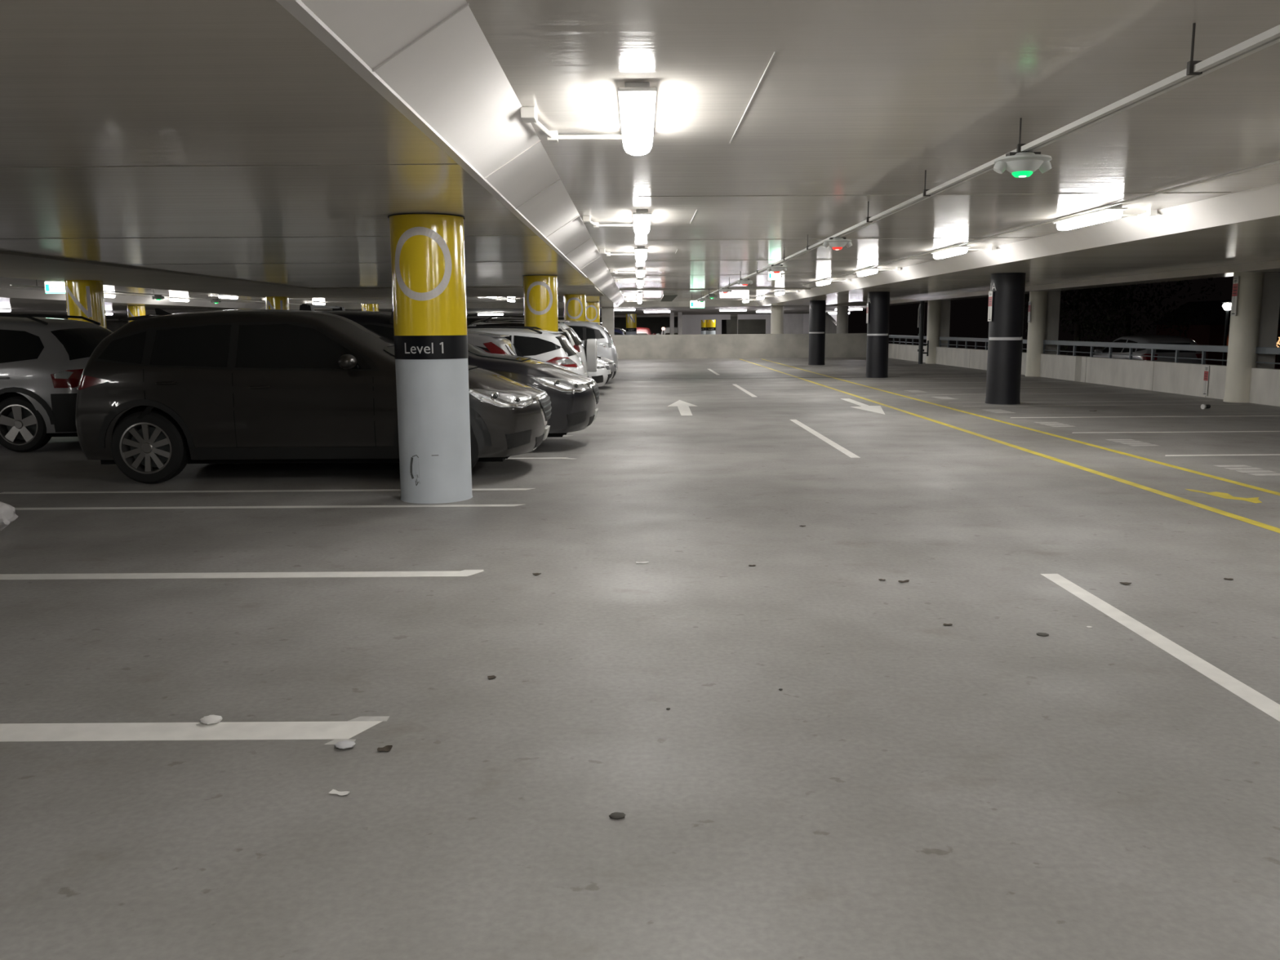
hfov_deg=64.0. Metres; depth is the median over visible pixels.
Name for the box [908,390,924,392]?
bay number
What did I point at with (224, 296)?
strip light
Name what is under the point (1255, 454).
bay line
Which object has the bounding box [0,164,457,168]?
seam
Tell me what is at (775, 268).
parking sensor
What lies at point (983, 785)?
floor
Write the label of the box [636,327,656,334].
hatchback
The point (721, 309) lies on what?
strip light
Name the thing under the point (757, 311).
strip light
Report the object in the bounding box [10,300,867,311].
ceiling beam
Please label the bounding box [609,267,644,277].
strip light
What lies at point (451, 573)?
bay line
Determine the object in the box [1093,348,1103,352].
mirror
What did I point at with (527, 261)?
ceiling
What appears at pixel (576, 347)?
tail light
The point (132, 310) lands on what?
column
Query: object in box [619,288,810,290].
ceiling beam
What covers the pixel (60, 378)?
tail light
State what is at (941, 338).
railing
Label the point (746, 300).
strip light
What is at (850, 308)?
strip light
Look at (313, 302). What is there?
strip light
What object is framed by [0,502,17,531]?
plastic bag
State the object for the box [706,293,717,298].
parking sensor
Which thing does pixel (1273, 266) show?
ceiling beam
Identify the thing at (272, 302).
column
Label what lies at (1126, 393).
bay line
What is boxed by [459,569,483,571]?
line end stroke
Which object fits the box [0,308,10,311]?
strip light
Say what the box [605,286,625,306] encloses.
ceiling beam
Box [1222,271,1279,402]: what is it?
column
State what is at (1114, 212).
strip light
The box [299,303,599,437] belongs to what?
car
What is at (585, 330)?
suv
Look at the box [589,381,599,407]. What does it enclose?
grille
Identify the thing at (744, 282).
parking sensor
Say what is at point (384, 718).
line end stroke
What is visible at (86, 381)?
tail light
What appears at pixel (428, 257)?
column
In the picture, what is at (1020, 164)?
parking sensor
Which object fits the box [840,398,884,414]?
arrow
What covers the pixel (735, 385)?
lane line
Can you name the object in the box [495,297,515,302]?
strip light
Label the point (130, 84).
ceiling
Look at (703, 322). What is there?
column
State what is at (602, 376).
hatchback
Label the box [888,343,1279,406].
wall
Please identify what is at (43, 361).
car
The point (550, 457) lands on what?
bay line
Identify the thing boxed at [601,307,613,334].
wall pier
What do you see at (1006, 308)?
column
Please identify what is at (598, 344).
tail light
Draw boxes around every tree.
[1076,277,1222,356]
[1275,313,1279,361]
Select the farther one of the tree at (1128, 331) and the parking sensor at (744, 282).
the tree at (1128, 331)
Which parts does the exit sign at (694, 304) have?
green panel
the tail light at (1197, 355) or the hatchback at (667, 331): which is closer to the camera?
the tail light at (1197, 355)
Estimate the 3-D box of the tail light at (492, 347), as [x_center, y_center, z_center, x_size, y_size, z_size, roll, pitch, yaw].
[-1.977,-1.750,14.630,0.552,0.443,0.209,0,8,0]
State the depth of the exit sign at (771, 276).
20.62 m
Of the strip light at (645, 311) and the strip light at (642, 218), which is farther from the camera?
the strip light at (645, 311)
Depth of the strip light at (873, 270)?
21.42 m
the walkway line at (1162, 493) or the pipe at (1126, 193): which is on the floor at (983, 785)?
the walkway line at (1162, 493)
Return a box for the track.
[9,280,318,305]
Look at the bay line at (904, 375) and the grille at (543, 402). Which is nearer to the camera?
the grille at (543, 402)
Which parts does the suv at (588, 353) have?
roof panel, roof rail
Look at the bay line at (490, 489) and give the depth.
9.61 m
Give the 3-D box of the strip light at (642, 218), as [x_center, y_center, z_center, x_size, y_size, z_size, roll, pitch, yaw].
[-0.250,-2.792,11.139,0.729,0.138,1.408,0,8,0]
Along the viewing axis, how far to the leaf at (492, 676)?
4.43 m
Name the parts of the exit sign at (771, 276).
green panel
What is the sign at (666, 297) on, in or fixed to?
hanging from the ceiling at (860, 99)
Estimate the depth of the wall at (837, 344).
48.30 m
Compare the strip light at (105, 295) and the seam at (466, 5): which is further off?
the strip light at (105, 295)
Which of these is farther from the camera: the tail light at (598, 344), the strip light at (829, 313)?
the strip light at (829, 313)
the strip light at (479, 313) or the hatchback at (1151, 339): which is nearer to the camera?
the hatchback at (1151, 339)
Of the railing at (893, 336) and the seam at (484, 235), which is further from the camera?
the railing at (893, 336)
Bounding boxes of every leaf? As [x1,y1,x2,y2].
[377,745,392,751]
[487,675,496,679]
[897,579,909,582]
[1036,632,1048,635]
[1120,582,1131,584]
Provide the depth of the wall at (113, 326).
66.42 m
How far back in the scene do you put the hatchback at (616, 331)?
52.36 m
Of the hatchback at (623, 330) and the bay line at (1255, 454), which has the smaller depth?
the bay line at (1255, 454)
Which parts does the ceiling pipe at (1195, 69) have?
hanger rod, hanger rod, hanger rod, hanger rod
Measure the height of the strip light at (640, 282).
0.138 m
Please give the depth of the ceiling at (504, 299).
37.30 m
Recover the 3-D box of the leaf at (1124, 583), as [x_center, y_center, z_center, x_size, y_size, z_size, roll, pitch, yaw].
[2.824,0.599,5.957,0.046,0.010,0.046,-3,9,-19]
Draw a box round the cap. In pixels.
[333,740,355,749]
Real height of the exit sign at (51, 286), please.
0.466 m
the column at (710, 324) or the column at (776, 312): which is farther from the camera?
the column at (710, 324)
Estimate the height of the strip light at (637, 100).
0.138 m
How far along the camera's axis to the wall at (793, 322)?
59.82 m
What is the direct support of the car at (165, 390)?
on the floor at (983, 785)
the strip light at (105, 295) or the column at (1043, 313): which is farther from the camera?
the strip light at (105, 295)
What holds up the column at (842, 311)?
on the floor at (983, 785)
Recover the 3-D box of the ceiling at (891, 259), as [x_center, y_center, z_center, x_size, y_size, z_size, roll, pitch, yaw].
[2.697,-4.003,18.616,5.450,0.014,0.008,0,8,0]
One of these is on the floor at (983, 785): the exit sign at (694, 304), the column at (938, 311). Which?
the column at (938, 311)
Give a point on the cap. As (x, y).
(343, 744)
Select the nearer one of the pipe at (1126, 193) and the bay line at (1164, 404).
the pipe at (1126, 193)
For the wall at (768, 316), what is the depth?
61.31 m
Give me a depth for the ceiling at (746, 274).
23.86 m
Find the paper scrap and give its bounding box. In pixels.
[328,789,349,795]
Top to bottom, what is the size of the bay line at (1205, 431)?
0.002 m
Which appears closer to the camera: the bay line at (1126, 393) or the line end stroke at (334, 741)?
the line end stroke at (334, 741)
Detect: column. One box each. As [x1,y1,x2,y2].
[64,280,106,328]
[126,305,146,322]
[265,296,289,310]
[360,303,378,311]
[387,213,472,503]
[522,275,558,331]
[563,294,586,320]
[586,302,599,324]
[626,314,636,334]
[701,320,706,334]
[706,320,715,334]
[770,306,783,333]
[808,300,826,364]
[836,306,848,333]
[865,291,889,377]
[925,300,951,364]
[984,272,1026,404]
[1025,291,1060,377]
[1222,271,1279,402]
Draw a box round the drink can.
[1200,404,1210,408]
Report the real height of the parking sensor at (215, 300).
0.141 m
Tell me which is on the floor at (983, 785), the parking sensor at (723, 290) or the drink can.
the drink can
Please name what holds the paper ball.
on the bay line at (235, 731)
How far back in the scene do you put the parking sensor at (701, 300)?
36.94 m
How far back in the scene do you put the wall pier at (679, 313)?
57.36 m
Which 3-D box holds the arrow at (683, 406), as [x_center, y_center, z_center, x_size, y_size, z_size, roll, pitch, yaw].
[0.810,-1.379,19.334,0.580,0.002,3.750,0,8,0]
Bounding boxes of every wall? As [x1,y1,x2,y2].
[37,316,128,332]
[466,316,726,333]
[610,333,866,359]
[682,314,721,334]
[701,314,766,319]
[726,316,765,333]
[765,314,770,333]
[783,313,836,333]
[807,312,836,333]
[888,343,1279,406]
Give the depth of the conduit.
10.26 m
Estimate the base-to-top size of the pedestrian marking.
0.002 m
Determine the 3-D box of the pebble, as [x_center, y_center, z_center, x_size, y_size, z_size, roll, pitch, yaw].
[-0.070,1.038,3.168,0.053,0.012,0.039,0,8,0]
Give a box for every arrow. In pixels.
[667,400,697,415]
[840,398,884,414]
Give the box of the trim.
[275,0,586,277]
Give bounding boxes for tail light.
[50,368,84,387]
[77,373,110,390]
[483,342,507,354]
[546,356,577,367]
[573,344,580,351]
[596,342,613,347]
[1140,353,1157,360]
[1195,353,1201,358]
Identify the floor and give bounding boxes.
[0,357,1279,959]
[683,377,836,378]
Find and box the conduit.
[803,160,1279,284]
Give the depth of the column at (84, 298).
18.85 m
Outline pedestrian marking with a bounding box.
[1186,488,1262,503]
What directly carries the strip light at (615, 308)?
attached to the ceiling at (750, 309)
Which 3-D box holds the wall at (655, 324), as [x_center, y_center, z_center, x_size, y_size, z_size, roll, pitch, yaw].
[-11.234,-11.966,81.262,46.300,2.800,0.300,0,8,0]
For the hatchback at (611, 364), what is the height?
1.475 m
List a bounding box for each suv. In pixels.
[466,315,597,377]
[560,320,617,368]
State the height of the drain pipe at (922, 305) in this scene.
2.420 m
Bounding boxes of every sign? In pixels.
[44,280,65,293]
[660,294,677,301]
[690,293,704,307]
[768,271,780,279]
[1202,365,1209,395]
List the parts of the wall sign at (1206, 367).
red panel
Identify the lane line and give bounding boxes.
[733,384,756,396]
[790,419,860,457]
[1040,573,1279,721]
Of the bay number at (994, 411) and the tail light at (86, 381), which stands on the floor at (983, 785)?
the bay number at (994, 411)
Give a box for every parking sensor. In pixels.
[151,295,164,300]
[210,298,221,303]
[697,298,706,302]
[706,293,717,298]
[719,288,732,293]
[737,279,752,285]
[766,264,786,273]
[822,237,852,249]
[993,151,1052,177]
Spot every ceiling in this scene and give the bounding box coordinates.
[0,0,617,306]
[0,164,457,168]
[0,276,558,304]
[0,297,251,311]
[0,305,866,319]
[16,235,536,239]
[176,261,562,264]
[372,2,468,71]
[466,0,1279,301]
[484,139,540,178]
[515,177,560,208]
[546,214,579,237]
[622,293,749,295]
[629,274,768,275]
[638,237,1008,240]
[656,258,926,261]
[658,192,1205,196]
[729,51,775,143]
[760,215,1279,306]
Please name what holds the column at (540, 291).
on the floor at (983, 785)
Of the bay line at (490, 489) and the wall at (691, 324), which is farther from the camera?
the wall at (691, 324)
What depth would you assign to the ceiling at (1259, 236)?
15.16 m
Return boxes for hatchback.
[466,330,523,356]
[588,360,610,386]
[597,354,617,380]
[613,327,626,334]
[613,328,625,334]
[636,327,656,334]
[656,327,677,334]
[1093,334,1205,364]
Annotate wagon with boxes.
[466,325,586,376]
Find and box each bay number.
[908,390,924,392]
[932,396,956,399]
[987,408,1014,413]
[1035,422,1075,426]
[1106,439,1158,445]
[1213,465,1279,475]
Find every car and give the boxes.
[0,313,113,452]
[75,308,551,484]
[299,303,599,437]
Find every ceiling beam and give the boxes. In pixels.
[0,288,266,309]
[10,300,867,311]
[106,314,737,320]
[300,0,617,294]
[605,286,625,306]
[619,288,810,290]
[755,182,1279,306]
[889,259,1279,305]
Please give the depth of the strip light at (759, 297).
40.41 m
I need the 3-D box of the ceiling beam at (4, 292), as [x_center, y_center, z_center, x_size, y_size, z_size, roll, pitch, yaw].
[-17.822,-3.805,18.219,0.410,0.486,61.200,0,8,0]
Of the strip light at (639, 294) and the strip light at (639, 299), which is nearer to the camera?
the strip light at (639, 294)
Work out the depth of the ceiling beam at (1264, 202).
12.47 m
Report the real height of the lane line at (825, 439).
0.002 m
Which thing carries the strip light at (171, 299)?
attached to the ceiling at (504, 299)
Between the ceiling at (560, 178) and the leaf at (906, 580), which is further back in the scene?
the ceiling at (560, 178)
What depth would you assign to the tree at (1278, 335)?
40.22 m
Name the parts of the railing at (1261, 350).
rail, rail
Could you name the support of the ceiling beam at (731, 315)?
attached to the ceiling at (750, 309)
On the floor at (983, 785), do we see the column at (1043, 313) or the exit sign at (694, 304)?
the column at (1043, 313)
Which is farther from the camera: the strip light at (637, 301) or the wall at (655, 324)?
the wall at (655, 324)
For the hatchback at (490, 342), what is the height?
1.475 m
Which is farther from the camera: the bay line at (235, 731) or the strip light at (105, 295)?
the strip light at (105, 295)
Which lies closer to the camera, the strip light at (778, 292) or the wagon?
the wagon
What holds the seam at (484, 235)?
attached to the ceiling at (130, 84)
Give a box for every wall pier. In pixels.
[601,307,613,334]
[670,311,674,334]
[677,311,682,334]
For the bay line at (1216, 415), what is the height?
0.002 m
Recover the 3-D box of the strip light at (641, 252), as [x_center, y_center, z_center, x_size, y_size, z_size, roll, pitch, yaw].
[-0.255,-3.498,15.857,0.729,0.138,1.408,0,8,0]
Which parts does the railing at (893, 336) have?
rail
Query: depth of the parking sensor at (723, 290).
26.83 m
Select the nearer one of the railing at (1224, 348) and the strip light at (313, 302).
the railing at (1224, 348)
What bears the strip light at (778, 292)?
attached to the ceiling at (860, 99)
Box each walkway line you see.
[740,359,1279,533]
[763,359,1279,495]
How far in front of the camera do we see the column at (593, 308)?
39.10 m
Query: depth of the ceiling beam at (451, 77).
4.70 m
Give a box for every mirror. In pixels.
[337,353,356,369]
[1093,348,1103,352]
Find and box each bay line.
[0,488,534,493]
[0,570,484,579]
[0,720,382,742]
[14,504,522,510]
[507,457,568,458]
[903,375,932,376]
[906,386,1064,388]
[915,392,1155,395]
[928,381,1065,382]
[963,404,1230,406]
[1010,415,1279,417]
[1020,400,1174,402]
[1071,431,1279,433]
[1164,453,1279,456]
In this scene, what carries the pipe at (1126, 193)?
attached to the ceiling at (860, 99)
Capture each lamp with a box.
[479,391,532,406]
[544,379,586,391]
[1222,299,1231,365]
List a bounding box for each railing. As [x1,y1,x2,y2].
[888,334,926,345]
[939,336,1026,352]
[1043,339,1227,364]
[1255,346,1279,364]
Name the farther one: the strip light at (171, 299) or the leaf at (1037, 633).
the strip light at (171, 299)
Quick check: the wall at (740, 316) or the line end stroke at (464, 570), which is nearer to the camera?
the line end stroke at (464, 570)
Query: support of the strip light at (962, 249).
attached to the ceiling at (860, 99)
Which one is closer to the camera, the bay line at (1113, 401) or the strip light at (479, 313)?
the bay line at (1113, 401)
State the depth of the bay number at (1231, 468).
10.49 m
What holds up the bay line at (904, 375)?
on the floor at (983, 785)
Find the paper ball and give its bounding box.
[199,715,222,724]
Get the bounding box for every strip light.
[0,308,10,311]
[103,293,116,297]
[161,297,190,302]
[208,293,239,299]
[303,301,325,305]
[476,312,502,315]
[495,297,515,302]
[520,82,656,155]
[582,209,651,235]
[600,245,647,261]
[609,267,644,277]
[613,307,635,311]
[614,278,644,285]
[621,291,642,297]
[623,297,642,301]
[625,300,641,303]
[642,310,671,312]
[720,308,746,311]
[742,298,760,302]
[755,295,777,299]
[755,310,770,312]
[773,289,799,295]
[815,278,849,285]
[825,311,850,314]
[835,307,862,310]
[855,266,900,276]
[930,244,995,258]
[1053,204,1157,231]
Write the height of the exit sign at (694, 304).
0.516 m
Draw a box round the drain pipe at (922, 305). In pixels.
[917,300,928,364]
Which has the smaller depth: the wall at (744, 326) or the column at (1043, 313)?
the column at (1043, 313)
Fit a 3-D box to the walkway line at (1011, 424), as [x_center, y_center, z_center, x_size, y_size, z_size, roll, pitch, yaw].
[5.630,-2.215,24.700,0.090,0.002,45.500,0,8,0]
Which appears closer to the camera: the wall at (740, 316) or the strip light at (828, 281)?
the strip light at (828, 281)
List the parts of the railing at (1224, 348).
post, post, post, post, post, rail, rail, post, post, post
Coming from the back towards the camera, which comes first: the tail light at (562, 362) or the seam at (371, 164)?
the tail light at (562, 362)
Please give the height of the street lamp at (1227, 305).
5.500 m
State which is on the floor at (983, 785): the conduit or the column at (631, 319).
the column at (631, 319)
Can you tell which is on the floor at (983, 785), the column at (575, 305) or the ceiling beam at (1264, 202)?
the column at (575, 305)
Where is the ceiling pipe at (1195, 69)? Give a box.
[696,22,1279,300]
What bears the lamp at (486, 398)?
attached to the car at (165, 390)
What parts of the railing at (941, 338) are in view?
rail, rail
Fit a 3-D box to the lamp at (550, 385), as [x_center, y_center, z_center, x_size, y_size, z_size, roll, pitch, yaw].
[-0.898,-1.144,12.380,0.499,0.155,0.337,0,8,0]
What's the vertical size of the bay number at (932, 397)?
0.002 m
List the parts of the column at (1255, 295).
red panel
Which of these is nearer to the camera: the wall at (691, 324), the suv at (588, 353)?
the suv at (588, 353)
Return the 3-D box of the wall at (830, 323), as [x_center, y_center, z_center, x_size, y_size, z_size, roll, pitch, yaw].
[10.044,-8.002,55.437,0.200,2.300,12.000,0,8,0]
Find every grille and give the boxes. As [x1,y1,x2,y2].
[534,392,551,425]
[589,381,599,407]
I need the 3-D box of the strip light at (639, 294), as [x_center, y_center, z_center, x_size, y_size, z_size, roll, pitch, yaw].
[-0.276,-6.454,35.637,0.729,0.138,1.408,0,8,0]
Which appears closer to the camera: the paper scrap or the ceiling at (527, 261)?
the paper scrap
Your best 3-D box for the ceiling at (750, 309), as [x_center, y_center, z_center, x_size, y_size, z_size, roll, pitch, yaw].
[-11.065,-9.308,56.028,46.000,0.600,14.400,0,8,0]
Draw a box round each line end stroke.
[324,739,355,744]
[346,715,389,721]
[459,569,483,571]
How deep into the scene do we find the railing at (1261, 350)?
18.92 m
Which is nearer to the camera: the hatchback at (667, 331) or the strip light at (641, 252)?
the strip light at (641, 252)
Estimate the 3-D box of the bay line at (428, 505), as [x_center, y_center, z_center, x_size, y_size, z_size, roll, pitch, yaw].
[-3.491,0.233,8.747,5.015,0.002,0.093,0,8,0]
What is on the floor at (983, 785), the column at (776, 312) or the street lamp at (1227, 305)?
the column at (776, 312)
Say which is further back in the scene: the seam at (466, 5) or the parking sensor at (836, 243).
the parking sensor at (836, 243)
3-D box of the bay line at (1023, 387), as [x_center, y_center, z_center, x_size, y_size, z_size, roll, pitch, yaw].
[8.585,-2.213,24.551,5.200,0.002,0.090,0,8,0]
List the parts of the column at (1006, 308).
red panel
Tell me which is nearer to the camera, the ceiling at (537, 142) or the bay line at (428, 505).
the ceiling at (537, 142)
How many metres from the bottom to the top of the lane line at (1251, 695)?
0.002 m
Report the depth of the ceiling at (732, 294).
38.39 m
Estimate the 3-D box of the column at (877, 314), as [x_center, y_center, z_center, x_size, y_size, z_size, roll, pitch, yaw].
[6.882,-4.202,29.652,0.651,2.450,0.644,0,8,0]
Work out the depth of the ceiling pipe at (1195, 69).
4.90 m
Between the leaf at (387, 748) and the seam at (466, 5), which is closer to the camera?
the leaf at (387, 748)
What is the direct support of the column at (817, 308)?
on the floor at (983, 785)
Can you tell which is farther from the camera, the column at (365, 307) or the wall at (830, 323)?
the wall at (830, 323)
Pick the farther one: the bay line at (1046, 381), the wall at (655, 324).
the wall at (655, 324)
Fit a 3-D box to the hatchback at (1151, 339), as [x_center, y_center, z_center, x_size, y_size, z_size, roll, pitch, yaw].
[14.576,-3.486,29.831,2.164,1.475,4.311,0,8,0]
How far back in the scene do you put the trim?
4.13 m
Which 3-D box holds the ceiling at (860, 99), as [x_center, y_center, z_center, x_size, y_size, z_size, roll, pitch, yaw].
[2.409,-4.063,18.202,6.125,0.250,61.200,0,8,0]
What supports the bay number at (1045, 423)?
on the floor at (983, 785)
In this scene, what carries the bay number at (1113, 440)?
on the floor at (983, 785)
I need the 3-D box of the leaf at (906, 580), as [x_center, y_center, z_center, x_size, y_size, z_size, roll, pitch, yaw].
[1.554,0.595,6.036,0.068,0.011,0.035,-2,9,-9]
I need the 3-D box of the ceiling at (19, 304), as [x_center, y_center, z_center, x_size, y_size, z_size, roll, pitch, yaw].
[-22.927,-3.769,18.219,9.800,0.486,61.200,0,8,0]
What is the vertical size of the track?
0.233 m

